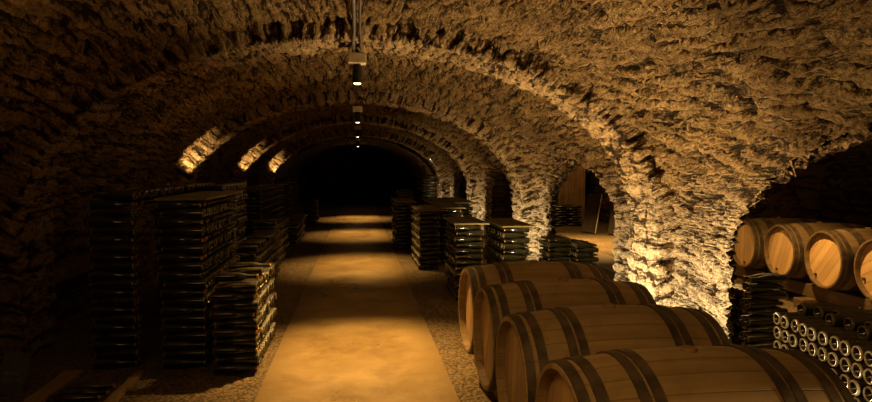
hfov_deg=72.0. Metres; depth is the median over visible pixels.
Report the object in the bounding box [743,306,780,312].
wine bottle
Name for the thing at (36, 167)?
stone arch
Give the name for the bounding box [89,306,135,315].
wine bottle
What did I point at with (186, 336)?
wine bottle
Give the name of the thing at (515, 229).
wine bottle
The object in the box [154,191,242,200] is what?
board
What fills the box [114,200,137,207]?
wine bottle
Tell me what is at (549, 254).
wine bottle
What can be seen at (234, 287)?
wine bottle
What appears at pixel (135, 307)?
wine bottle
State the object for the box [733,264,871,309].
rail
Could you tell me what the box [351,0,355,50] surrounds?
cable conduit
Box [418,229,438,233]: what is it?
wine bottle
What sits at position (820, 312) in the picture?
wine bottle
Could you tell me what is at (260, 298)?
wine bottle
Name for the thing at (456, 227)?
wine bottle
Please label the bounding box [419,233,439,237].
wine bottle
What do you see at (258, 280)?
wine bottle
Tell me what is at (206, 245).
wine bottle
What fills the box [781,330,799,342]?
wine bottle
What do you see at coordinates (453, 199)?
board
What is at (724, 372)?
wine barrel
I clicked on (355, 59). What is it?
ceiling spotlight
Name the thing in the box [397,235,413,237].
wine bottle
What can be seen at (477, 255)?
wine bottle
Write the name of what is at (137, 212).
wine bottle
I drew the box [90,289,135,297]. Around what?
wine bottle
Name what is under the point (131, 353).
wine bottle
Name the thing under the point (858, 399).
wine bottle
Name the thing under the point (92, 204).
wine bottle
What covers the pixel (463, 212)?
wine bottle
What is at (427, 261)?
wine bottle
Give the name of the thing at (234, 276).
wine bottle
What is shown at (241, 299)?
wine bottle
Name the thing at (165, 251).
wine bottle
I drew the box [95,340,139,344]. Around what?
wine bottle
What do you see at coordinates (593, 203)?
rack
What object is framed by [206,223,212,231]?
wine bottle
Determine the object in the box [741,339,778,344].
wine bottle
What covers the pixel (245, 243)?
wine bottle
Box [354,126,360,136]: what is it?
ceiling spotlight
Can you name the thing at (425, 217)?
wine bottle
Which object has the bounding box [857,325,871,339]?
wine bottle
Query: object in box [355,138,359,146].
ceiling spotlight
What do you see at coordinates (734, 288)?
wine bottle
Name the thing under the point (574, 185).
plank door
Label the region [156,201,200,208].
wine bottle
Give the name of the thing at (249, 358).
wine bottle
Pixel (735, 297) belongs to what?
wine bottle
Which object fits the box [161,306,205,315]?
wine bottle
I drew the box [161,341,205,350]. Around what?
wine bottle
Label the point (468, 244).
wine bottle
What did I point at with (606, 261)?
floor
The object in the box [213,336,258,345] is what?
wine bottle
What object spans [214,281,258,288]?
wine bottle
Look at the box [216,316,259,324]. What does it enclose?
wine bottle
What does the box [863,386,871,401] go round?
wine bottle
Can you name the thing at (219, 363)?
wine bottle
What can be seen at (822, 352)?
wine bottle
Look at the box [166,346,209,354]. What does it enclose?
wine bottle
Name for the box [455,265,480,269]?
wine bottle
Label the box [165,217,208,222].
wine bottle
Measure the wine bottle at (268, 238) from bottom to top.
0.065 m
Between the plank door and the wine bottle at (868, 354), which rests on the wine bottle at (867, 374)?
the wine bottle at (868, 354)
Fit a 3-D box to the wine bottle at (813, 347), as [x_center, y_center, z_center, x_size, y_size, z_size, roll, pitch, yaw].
[1.933,0.705,2.846,0.307,0.066,0.066,0,3,0]
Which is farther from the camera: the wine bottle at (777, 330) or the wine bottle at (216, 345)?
the wine bottle at (216, 345)
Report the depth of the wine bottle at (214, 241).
4.79 m
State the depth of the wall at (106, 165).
6.28 m
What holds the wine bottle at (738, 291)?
on the stacks
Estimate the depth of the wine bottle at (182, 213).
4.42 m
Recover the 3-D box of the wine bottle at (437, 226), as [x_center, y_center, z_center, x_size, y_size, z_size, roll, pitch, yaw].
[-0.094,0.382,8.874,0.310,0.065,0.065,0,3,-9]
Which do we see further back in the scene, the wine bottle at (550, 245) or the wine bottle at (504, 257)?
the wine bottle at (550, 245)
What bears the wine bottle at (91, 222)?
on the wine bottle
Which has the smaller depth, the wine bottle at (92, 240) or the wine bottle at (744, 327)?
the wine bottle at (92, 240)
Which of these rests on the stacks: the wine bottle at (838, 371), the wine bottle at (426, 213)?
the wine bottle at (838, 371)
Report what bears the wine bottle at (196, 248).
on the wine bottle at (162, 258)
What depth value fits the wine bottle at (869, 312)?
2.93 m
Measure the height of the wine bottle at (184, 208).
0.066 m
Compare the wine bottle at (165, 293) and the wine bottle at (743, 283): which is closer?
the wine bottle at (165, 293)
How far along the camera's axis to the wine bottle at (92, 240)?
4.42 m
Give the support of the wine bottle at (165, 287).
on the wine bottle at (206, 296)
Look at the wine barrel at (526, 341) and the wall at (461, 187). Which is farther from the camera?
the wall at (461, 187)
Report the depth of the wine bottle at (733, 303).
5.21 m
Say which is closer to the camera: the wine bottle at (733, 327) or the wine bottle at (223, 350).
the wine bottle at (223, 350)
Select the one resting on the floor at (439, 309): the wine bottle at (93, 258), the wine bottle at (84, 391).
the wine bottle at (84, 391)
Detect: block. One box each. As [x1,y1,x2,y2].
[734,278,756,283]
[793,297,828,306]
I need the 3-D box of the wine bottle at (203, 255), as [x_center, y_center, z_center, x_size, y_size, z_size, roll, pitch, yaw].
[-1.906,0.419,4.522,0.310,0.065,0.065,0,3,-8]
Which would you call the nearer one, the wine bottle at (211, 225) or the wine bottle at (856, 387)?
the wine bottle at (856, 387)
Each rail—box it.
[473,355,497,401]
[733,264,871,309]
[769,270,863,295]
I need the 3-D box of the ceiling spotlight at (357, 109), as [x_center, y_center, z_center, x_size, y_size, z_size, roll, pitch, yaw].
[-1.227,-1.348,9.386,0.150,0.258,0.120,0,3,-7]
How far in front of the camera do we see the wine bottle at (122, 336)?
4.46 m
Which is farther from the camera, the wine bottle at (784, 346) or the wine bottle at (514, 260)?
the wine bottle at (514, 260)
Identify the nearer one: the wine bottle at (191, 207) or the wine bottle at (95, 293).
the wine bottle at (95, 293)
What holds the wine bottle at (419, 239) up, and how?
on the wine bottle at (429, 244)
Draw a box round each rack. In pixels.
[582,194,601,232]
[607,202,614,233]
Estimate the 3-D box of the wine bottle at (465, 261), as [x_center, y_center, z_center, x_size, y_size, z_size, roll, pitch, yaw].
[0.373,0.693,6.785,0.310,0.065,0.065,0,3,-8]
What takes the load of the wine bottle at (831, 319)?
on the wine bottle at (812, 332)
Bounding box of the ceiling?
[0,0,871,158]
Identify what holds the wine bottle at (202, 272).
on the wine bottle at (188, 278)
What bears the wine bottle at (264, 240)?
on the stacks
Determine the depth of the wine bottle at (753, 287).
4.66 m
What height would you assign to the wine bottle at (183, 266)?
0.065 m
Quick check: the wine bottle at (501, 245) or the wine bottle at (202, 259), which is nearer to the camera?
the wine bottle at (202, 259)
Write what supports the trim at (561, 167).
attached to the wall at (712, 172)
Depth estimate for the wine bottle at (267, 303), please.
4.88 m
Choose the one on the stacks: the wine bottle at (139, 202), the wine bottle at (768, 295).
the wine bottle at (139, 202)
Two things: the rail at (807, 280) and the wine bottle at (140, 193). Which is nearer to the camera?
the wine bottle at (140, 193)
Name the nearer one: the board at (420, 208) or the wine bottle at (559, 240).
the wine bottle at (559, 240)
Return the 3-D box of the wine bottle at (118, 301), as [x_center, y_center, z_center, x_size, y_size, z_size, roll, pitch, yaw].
[-2.392,0.752,4.471,0.310,0.065,0.065,0,3,-6]
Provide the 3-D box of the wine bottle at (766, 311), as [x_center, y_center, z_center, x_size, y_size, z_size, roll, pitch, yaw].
[2.600,0.872,4.703,0.310,0.066,0.066,0,3,-7]
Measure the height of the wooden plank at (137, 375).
0.035 m
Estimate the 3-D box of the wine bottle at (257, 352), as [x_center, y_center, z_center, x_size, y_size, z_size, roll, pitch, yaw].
[-1.455,1.151,4.435,0.310,0.065,0.065,0,3,-9]
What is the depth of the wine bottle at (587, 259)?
8.26 m
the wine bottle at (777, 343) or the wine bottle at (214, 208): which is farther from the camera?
the wine bottle at (214, 208)
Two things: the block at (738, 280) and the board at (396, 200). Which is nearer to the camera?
the block at (738, 280)
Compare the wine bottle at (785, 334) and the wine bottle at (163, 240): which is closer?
the wine bottle at (785, 334)
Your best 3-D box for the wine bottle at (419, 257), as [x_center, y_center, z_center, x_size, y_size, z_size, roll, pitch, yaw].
[-0.114,0.843,8.899,0.310,0.065,0.065,0,3,-7]
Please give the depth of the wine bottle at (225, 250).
5.19 m
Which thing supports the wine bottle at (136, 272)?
on the wine bottle
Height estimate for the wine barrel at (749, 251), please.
0.651 m
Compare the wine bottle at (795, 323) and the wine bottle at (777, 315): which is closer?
the wine bottle at (795, 323)
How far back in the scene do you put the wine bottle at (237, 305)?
4.33 m
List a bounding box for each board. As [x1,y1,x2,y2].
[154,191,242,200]
[286,214,307,222]
[391,198,416,202]
[410,205,444,211]
[421,198,465,208]
[441,197,475,202]
[443,217,488,224]
[483,218,534,227]
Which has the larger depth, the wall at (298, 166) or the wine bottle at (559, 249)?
the wall at (298, 166)
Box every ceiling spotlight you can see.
[348,52,365,84]
[353,106,361,122]
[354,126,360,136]
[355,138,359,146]
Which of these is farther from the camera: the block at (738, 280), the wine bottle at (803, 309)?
the block at (738, 280)
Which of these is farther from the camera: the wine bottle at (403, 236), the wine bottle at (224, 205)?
the wine bottle at (403, 236)
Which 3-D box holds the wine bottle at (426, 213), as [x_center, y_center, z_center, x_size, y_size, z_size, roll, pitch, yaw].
[-0.102,0.184,8.866,0.310,0.066,0.066,0,3,-7]
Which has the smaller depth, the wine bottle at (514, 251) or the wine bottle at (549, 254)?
the wine bottle at (514, 251)
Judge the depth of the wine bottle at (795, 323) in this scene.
2.98 m
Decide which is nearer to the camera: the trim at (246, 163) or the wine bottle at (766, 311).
the wine bottle at (766, 311)
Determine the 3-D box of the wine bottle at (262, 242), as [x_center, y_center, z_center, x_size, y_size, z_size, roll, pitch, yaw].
[-2.132,0.489,6.887,0.310,0.066,0.066,0,3,-7]
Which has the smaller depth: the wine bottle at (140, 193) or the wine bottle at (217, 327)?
the wine bottle at (217, 327)
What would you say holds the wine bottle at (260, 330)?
on the stacks
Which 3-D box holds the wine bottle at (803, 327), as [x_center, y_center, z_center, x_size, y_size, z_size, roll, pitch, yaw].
[1.933,0.626,2.915,0.307,0.066,0.066,0,3,0]
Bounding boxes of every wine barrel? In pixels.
[459,260,608,354]
[473,277,655,392]
[495,303,730,401]
[535,344,855,401]
[732,217,821,269]
[764,222,865,278]
[804,227,871,290]
[854,238,871,300]
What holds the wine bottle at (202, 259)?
on the stacks
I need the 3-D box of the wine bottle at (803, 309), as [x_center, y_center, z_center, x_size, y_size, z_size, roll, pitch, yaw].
[2.036,0.560,3.102,0.310,0.066,0.066,0,3,-1]
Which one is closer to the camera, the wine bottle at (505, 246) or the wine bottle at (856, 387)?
the wine bottle at (856, 387)
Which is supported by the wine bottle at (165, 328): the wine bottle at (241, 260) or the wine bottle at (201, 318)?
the wine bottle at (201, 318)
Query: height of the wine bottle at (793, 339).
0.066 m
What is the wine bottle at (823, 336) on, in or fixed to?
on the wine bottle at (822, 352)
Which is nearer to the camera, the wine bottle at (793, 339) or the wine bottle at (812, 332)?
the wine bottle at (812, 332)
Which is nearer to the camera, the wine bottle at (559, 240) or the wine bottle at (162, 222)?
the wine bottle at (162, 222)
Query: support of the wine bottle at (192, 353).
on the wine bottle at (166, 363)
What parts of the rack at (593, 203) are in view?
edge rail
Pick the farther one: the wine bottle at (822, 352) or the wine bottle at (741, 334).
the wine bottle at (741, 334)
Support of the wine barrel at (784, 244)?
on the rail at (807, 280)
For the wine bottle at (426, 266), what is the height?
0.065 m
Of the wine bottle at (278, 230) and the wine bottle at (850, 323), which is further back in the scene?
the wine bottle at (278, 230)
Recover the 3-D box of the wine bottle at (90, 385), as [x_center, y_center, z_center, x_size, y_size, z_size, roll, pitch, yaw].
[-2.312,1.247,4.014,0.310,0.066,0.066,-1,3,-10]
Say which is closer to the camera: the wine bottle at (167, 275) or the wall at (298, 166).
the wine bottle at (167, 275)
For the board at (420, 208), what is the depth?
9.19 m
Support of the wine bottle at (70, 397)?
on the floor at (439, 309)
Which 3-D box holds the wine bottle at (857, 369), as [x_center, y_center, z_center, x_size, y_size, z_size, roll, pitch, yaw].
[1.937,0.721,2.551,0.307,0.066,0.066,0,3,-1]
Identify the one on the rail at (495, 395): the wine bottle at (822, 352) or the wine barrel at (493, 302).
the wine barrel at (493, 302)
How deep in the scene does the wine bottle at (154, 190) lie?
4.89 m
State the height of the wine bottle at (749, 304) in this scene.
0.066 m
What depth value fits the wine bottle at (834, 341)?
2.69 m
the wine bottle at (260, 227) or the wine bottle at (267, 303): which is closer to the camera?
the wine bottle at (267, 303)
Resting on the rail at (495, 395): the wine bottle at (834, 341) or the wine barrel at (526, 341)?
the wine barrel at (526, 341)
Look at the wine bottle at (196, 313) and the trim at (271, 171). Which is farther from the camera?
the trim at (271, 171)
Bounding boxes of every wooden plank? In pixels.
[22,370,82,401]
[104,370,143,401]
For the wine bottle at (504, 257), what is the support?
on the wine bottle at (514, 260)
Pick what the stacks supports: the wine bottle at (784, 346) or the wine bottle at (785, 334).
the wine bottle at (784, 346)
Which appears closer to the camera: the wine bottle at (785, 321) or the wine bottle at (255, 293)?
the wine bottle at (785, 321)
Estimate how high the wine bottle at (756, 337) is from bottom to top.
0.066 m
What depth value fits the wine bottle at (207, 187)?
6.02 m
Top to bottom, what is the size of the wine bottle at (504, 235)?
0.065 m
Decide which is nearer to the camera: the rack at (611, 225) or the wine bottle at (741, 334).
the wine bottle at (741, 334)
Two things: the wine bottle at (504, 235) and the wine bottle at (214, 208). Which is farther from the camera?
the wine bottle at (504, 235)
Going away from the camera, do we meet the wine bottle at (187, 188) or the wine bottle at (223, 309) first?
the wine bottle at (223, 309)
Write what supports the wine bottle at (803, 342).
on the stacks
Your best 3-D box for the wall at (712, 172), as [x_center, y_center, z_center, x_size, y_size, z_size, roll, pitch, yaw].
[1.617,0.184,7.592,0.343,1.812,21.750,0,3,-7]
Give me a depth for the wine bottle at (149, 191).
4.79 m
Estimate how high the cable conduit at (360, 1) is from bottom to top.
0.124 m
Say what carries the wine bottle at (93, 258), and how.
on the wine bottle
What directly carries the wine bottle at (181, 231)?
on the wine bottle at (163, 240)
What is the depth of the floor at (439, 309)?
5.24 m
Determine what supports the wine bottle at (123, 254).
on the wine bottle
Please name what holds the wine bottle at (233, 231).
on the stacks
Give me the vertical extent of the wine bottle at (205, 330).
0.065 m
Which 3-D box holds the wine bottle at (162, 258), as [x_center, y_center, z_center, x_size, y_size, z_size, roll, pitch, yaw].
[-1.895,0.423,4.452,0.310,0.065,0.065,0,3,-6]
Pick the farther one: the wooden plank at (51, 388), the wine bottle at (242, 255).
the wine bottle at (242, 255)
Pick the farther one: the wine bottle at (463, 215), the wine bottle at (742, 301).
the wine bottle at (463, 215)
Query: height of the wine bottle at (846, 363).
0.067 m
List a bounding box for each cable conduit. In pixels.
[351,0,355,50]
[356,49,358,103]
[359,0,361,50]
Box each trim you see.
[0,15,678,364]
[0,250,105,304]
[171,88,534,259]
[231,115,479,217]
[262,128,450,197]
[451,122,871,344]
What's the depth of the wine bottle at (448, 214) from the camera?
9.45 m
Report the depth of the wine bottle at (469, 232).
6.75 m
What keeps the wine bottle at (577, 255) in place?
on the wine bottle at (587, 259)
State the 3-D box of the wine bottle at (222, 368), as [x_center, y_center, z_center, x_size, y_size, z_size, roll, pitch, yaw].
[-1.458,1.221,4.371,0.310,0.065,0.065,0,3,-6]
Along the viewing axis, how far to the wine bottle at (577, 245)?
8.23 m
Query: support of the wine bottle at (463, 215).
on the stacks
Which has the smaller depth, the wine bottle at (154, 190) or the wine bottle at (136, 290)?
the wine bottle at (136, 290)
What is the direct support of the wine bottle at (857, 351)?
on the wine bottle at (857, 369)
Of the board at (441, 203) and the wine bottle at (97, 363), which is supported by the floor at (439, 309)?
the wine bottle at (97, 363)
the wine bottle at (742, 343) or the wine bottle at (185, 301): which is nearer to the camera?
the wine bottle at (185, 301)
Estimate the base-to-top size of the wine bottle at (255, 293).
0.065 m
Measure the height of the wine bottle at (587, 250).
0.065 m
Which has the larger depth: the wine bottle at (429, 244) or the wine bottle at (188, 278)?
the wine bottle at (429, 244)
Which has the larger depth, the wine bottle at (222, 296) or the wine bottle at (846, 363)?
the wine bottle at (222, 296)
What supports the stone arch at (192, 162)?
attached to the wall at (712, 172)
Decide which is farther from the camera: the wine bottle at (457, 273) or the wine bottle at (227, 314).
the wine bottle at (457, 273)
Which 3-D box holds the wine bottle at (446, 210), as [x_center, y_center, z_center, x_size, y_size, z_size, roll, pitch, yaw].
[0.241,0.152,9.463,0.310,0.065,0.065,0,3,-7]
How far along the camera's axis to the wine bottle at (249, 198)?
10.59 m
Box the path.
[254,202,459,401]
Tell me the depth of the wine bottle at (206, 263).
4.52 m
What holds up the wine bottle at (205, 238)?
on the wine bottle at (206, 245)
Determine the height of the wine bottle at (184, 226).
0.065 m
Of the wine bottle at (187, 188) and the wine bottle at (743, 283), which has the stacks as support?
the wine bottle at (187, 188)
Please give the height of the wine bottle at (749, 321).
0.065 m
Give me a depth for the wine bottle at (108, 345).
4.46 m
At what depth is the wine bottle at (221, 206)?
5.04 m
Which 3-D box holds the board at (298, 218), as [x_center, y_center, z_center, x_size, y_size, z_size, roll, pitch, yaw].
[-2.898,0.354,12.256,0.400,0.018,1.840,0,3,-7]
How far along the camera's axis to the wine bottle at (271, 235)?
7.53 m
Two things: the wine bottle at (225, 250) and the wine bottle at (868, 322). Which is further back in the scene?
the wine bottle at (225, 250)
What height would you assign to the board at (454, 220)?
0.018 m
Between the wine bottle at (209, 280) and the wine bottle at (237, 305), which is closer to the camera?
the wine bottle at (237, 305)
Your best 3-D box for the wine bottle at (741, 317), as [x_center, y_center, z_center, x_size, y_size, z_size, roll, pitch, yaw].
[2.567,0.935,4.768,0.310,0.065,0.065,0,3,-8]
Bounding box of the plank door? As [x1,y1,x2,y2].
[557,166,584,222]
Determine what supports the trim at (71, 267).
attached to the wall at (106, 165)
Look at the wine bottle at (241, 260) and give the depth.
6.35 m
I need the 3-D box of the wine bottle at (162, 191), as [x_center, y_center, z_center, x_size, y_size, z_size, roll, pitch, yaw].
[-2.472,-0.074,5.090,0.310,0.066,0.066,0,3,-7]
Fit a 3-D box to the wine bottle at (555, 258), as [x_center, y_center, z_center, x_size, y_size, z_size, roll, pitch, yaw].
[1.707,0.808,8.328,0.310,0.066,0.066,0,3,-7]
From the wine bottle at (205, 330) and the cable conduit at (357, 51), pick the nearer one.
the wine bottle at (205, 330)
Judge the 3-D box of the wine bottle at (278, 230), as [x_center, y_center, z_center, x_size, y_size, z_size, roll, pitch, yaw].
[-2.301,0.418,8.208,0.310,0.066,0.066,0,3,-8]
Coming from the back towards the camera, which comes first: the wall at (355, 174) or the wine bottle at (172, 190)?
the wall at (355, 174)
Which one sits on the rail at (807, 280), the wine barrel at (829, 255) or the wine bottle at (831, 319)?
the wine barrel at (829, 255)
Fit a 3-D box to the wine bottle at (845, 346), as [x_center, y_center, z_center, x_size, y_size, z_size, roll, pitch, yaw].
[1.932,0.642,2.620,0.307,0.066,0.066,0,3,0]
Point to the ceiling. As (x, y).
(667, 65)
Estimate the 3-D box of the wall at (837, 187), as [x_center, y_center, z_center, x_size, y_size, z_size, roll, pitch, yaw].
[3.899,-0.101,7.874,3.760,2.350,21.750,0,3,-7]
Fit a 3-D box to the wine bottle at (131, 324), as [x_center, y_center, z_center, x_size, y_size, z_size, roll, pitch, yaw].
[-2.406,0.947,4.549,0.310,0.066,0.066,0,3,-8]
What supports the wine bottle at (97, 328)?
on the wine bottle at (122, 336)
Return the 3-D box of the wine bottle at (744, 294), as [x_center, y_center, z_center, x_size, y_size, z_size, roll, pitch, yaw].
[2.583,0.737,4.760,0.310,0.066,0.066,0,3,-7]
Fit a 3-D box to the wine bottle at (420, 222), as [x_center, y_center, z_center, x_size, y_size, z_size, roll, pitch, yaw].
[-0.113,0.316,8.874,0.310,0.065,0.065,0,3,-8]
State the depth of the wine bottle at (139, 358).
4.55 m
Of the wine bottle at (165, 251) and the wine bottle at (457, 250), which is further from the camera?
the wine bottle at (457, 250)
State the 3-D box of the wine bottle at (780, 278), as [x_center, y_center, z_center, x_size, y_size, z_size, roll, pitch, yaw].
[2.587,0.609,4.684,0.310,0.066,0.066,0,3,-7]
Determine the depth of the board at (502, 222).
7.54 m
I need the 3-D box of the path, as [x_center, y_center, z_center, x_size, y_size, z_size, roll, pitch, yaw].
[-1.689,0.797,12.952,1.310,0.012,32.000,0,3,-7]
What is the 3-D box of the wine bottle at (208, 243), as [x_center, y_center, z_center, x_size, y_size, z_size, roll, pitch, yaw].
[-1.884,0.350,4.588,0.310,0.066,0.066,0,3,-7]
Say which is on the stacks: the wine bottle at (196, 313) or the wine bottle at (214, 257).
the wine bottle at (214, 257)
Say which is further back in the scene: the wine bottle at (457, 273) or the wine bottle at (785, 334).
the wine bottle at (457, 273)
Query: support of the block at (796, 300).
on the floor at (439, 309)
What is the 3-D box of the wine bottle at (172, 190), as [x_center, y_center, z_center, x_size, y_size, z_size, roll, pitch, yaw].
[-2.510,-0.088,5.352,0.310,0.066,0.066,0,3,-7]
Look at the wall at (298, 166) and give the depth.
21.87 m
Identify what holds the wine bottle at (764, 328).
on the wine bottle at (756, 337)
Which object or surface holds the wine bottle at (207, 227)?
on the wine bottle
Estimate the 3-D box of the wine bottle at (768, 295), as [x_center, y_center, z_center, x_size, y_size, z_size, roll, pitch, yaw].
[2.590,0.740,4.696,0.310,0.066,0.066,0,3,-6]
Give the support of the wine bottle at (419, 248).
on the wine bottle at (430, 253)
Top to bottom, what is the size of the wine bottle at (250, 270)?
0.066 m
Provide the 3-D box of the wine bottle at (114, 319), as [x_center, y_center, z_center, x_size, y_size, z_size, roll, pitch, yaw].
[-2.393,0.884,4.477,0.310,0.066,0.066,0,3,-7]
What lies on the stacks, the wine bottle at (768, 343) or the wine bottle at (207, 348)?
the wine bottle at (768, 343)
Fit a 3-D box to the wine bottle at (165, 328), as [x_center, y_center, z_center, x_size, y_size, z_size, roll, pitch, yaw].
[-1.884,0.950,4.486,0.310,0.066,0.066,0,3,-8]
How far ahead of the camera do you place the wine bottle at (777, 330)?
3.14 m
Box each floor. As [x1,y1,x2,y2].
[0,202,807,401]
[492,216,781,339]
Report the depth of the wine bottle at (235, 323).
4.34 m
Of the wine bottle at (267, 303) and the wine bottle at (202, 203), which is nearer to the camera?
the wine bottle at (202, 203)
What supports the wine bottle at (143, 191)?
on the wine bottle at (139, 202)
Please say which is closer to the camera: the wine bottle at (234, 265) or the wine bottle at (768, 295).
the wine bottle at (768, 295)
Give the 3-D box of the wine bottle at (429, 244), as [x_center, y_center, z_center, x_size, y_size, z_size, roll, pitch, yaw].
[-0.096,0.645,8.893,0.310,0.065,0.065,0,3,-7]
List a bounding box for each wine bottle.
[45,394,100,401]
[57,388,109,395]
[64,382,115,390]
[87,218,133,226]
[88,200,133,208]
[88,236,134,244]
[88,254,134,262]
[88,271,134,280]
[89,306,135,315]
[89,324,135,333]
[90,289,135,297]
[91,341,136,350]
[92,235,135,240]
[92,297,137,305]
[92,359,137,367]
[93,270,137,275]
[93,287,137,292]
[93,315,138,323]
[93,332,138,341]
[94,208,139,216]
[94,253,138,258]
[94,305,137,310]
[94,349,139,358]
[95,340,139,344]
[96,322,140,326]
[96,357,140,361]
[98,191,142,198]
[100,199,143,204]
[102,190,144,198]
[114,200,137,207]
[132,189,155,196]
[143,188,164,195]
[147,190,151,197]
[154,187,173,194]
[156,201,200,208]
[157,218,202,226]
[157,254,202,262]
[157,271,201,280]
[159,236,203,244]
[159,262,203,270]
[160,209,204,217]
[160,227,204,235]
[160,289,204,297]
[161,244,205,252]
[161,252,204,258]
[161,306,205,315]
[161,324,205,332]
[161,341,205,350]
[162,226,205,233]
[162,270,205,275]
[162,297,205,305]
[162,314,206,323]
[162,349,206,358]
[162,359,205,367]
[163,235,206,240]
[163,279,207,288]
[164,243,207,251]
[164,251,206,256]
[164,278,207,282]
[164,287,206,292]
[164,332,207,340]
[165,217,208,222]
[165,261,208,268]
[165,312,208,320]
[166,208,208,215]
[166,225,209,233]
[166,295,209,303]
[166,329,209,337]
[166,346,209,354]
[167,276,210,284]
[168,242,211,250]
[168,259,209,267]
[170,207,210,215]
[171,185,189,191]
[187,201,205,207]
[192,185,224,190]
[197,206,215,213]
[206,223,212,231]
[207,239,215,246]
[207,256,216,263]
[209,204,222,211]
[209,310,254,319]
[210,292,254,301]
[212,203,225,210]
[212,283,257,291]
[212,328,257,337]
[212,346,257,355]
[213,291,257,296]
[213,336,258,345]
[213,364,257,373]
[214,272,258,281]
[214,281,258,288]
[214,308,257,313]
[214,318,258,327]
[215,236,221,243]
[215,301,259,309]
[215,326,258,331]
[215,344,258,348]
[215,354,259,363]
[216,299,259,303]
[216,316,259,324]
[216,334,259,342]
[216,362,259,366]
[217,351,260,359]
[218,249,227,255]
[218,279,261,287]
[220,217,230,224]
[221,267,263,275]
[224,230,235,236]
[226,297,261,304]
[231,262,270,269]
[234,253,254,258]
[235,246,257,251]
[239,241,264,245]
[239,242,260,247]
[239,259,256,261]
[243,197,260,199]
[243,239,266,244]
[247,234,272,238]
[248,235,270,240]
[254,226,275,229]
[256,229,279,233]
[259,329,263,337]
[264,302,269,309]
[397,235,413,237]
[418,211,439,215]
[418,220,438,224]
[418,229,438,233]
[418,238,438,241]
[418,247,438,250]
[418,256,438,259]
[418,264,438,268]
[419,216,439,219]
[419,224,439,228]
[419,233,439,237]
[419,242,439,246]
[419,260,439,263]
[420,251,440,255]
[441,209,460,212]
[443,213,461,216]
[454,225,481,229]
[454,236,480,241]
[455,203,471,206]
[455,248,481,253]
[455,259,482,265]
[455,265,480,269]
[455,271,461,276]
[456,230,483,235]
[456,253,482,258]
[457,242,483,247]
[458,210,471,213]
[462,214,472,216]
[500,243,525,248]
[501,255,527,259]
[502,233,527,237]
[503,244,528,248]
[503,249,529,254]
[504,227,529,232]
[504,238,529,243]
[506,260,528,262]
[547,252,569,256]
[548,238,570,242]
[548,243,569,247]
[548,247,570,251]
[548,257,569,260]
[575,243,596,247]
[575,253,597,257]
[576,248,598,252]
[576,257,598,261]
[731,287,741,293]
[731,302,739,308]
[731,326,741,329]
[733,296,742,299]
[735,288,742,295]
[739,315,772,322]
[739,331,773,339]
[740,298,778,306]
[741,273,778,279]
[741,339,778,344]
[742,282,780,289]
[742,289,780,296]
[742,323,774,329]
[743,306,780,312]
[743,333,776,341]
[744,300,783,308]
[744,317,773,325]
[745,283,784,291]
[747,291,787,299]
[747,324,780,332]
[747,341,773,347]
[748,274,787,282]
[748,308,787,315]
[773,312,800,324]
[773,326,791,338]
[773,340,788,347]
[780,316,815,328]
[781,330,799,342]
[781,344,799,349]
[788,334,807,346]
[791,319,825,332]
[797,303,860,315]
[799,323,827,336]
[799,338,818,351]
[807,327,846,340]
[807,342,829,356]
[813,306,871,318]
[817,347,839,361]
[818,331,857,345]
[825,313,871,326]
[827,352,851,366]
[829,336,860,350]
[831,368,851,376]
[832,310,871,314]
[839,340,871,355]
[839,374,863,387]
[840,357,864,372]
[844,317,871,330]
[848,380,871,395]
[851,345,871,360]
[851,363,871,378]
[854,397,867,401]
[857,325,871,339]
[863,321,871,325]
[863,368,871,384]
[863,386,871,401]
[864,351,871,366]
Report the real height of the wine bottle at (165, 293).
0.066 m
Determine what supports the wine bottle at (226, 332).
on the wine bottle at (234, 341)
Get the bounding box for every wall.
[0,121,273,329]
[274,175,466,198]
[280,138,435,205]
[298,144,415,201]
[440,103,871,344]
[459,139,871,227]
[459,171,568,216]
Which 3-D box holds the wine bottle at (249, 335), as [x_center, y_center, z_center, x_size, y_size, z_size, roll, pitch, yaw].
[-1.462,1.019,4.429,0.310,0.065,0.065,0,3,-8]
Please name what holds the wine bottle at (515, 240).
on the wine bottle at (505, 246)
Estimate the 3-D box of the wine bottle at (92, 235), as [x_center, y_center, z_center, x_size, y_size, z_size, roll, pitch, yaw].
[-2.424,0.288,4.508,0.310,0.066,0.066,0,3,-8]
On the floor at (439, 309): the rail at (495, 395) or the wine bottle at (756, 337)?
the rail at (495, 395)
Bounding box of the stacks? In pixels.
[115,175,863,396]
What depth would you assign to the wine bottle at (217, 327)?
4.41 m
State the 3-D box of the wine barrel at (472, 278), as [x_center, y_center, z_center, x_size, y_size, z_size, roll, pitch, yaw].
[0.686,0.751,4.240,0.970,0.670,0.659,0,3,-7]
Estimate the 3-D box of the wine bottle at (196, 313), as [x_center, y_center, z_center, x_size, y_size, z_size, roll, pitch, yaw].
[-1.890,0.880,4.551,0.310,0.066,0.066,0,2,-6]
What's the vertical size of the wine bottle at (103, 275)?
0.065 m
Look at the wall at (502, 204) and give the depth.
18.74 m
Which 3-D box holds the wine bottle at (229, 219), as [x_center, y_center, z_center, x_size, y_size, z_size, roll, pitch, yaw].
[-1.982,0.178,5.311,0.310,0.066,0.066,0,3,-6]
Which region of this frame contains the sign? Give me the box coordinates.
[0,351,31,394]
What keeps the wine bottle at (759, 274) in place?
on the wine bottle at (743, 283)
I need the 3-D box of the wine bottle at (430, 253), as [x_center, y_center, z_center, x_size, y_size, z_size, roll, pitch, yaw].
[-0.080,0.777,8.902,0.310,0.065,0.065,0,3,-7]
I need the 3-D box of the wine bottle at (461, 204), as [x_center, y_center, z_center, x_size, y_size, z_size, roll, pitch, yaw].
[0.495,0.074,10.904,0.310,0.065,0.065,0,3,-7]
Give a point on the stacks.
(279, 202)

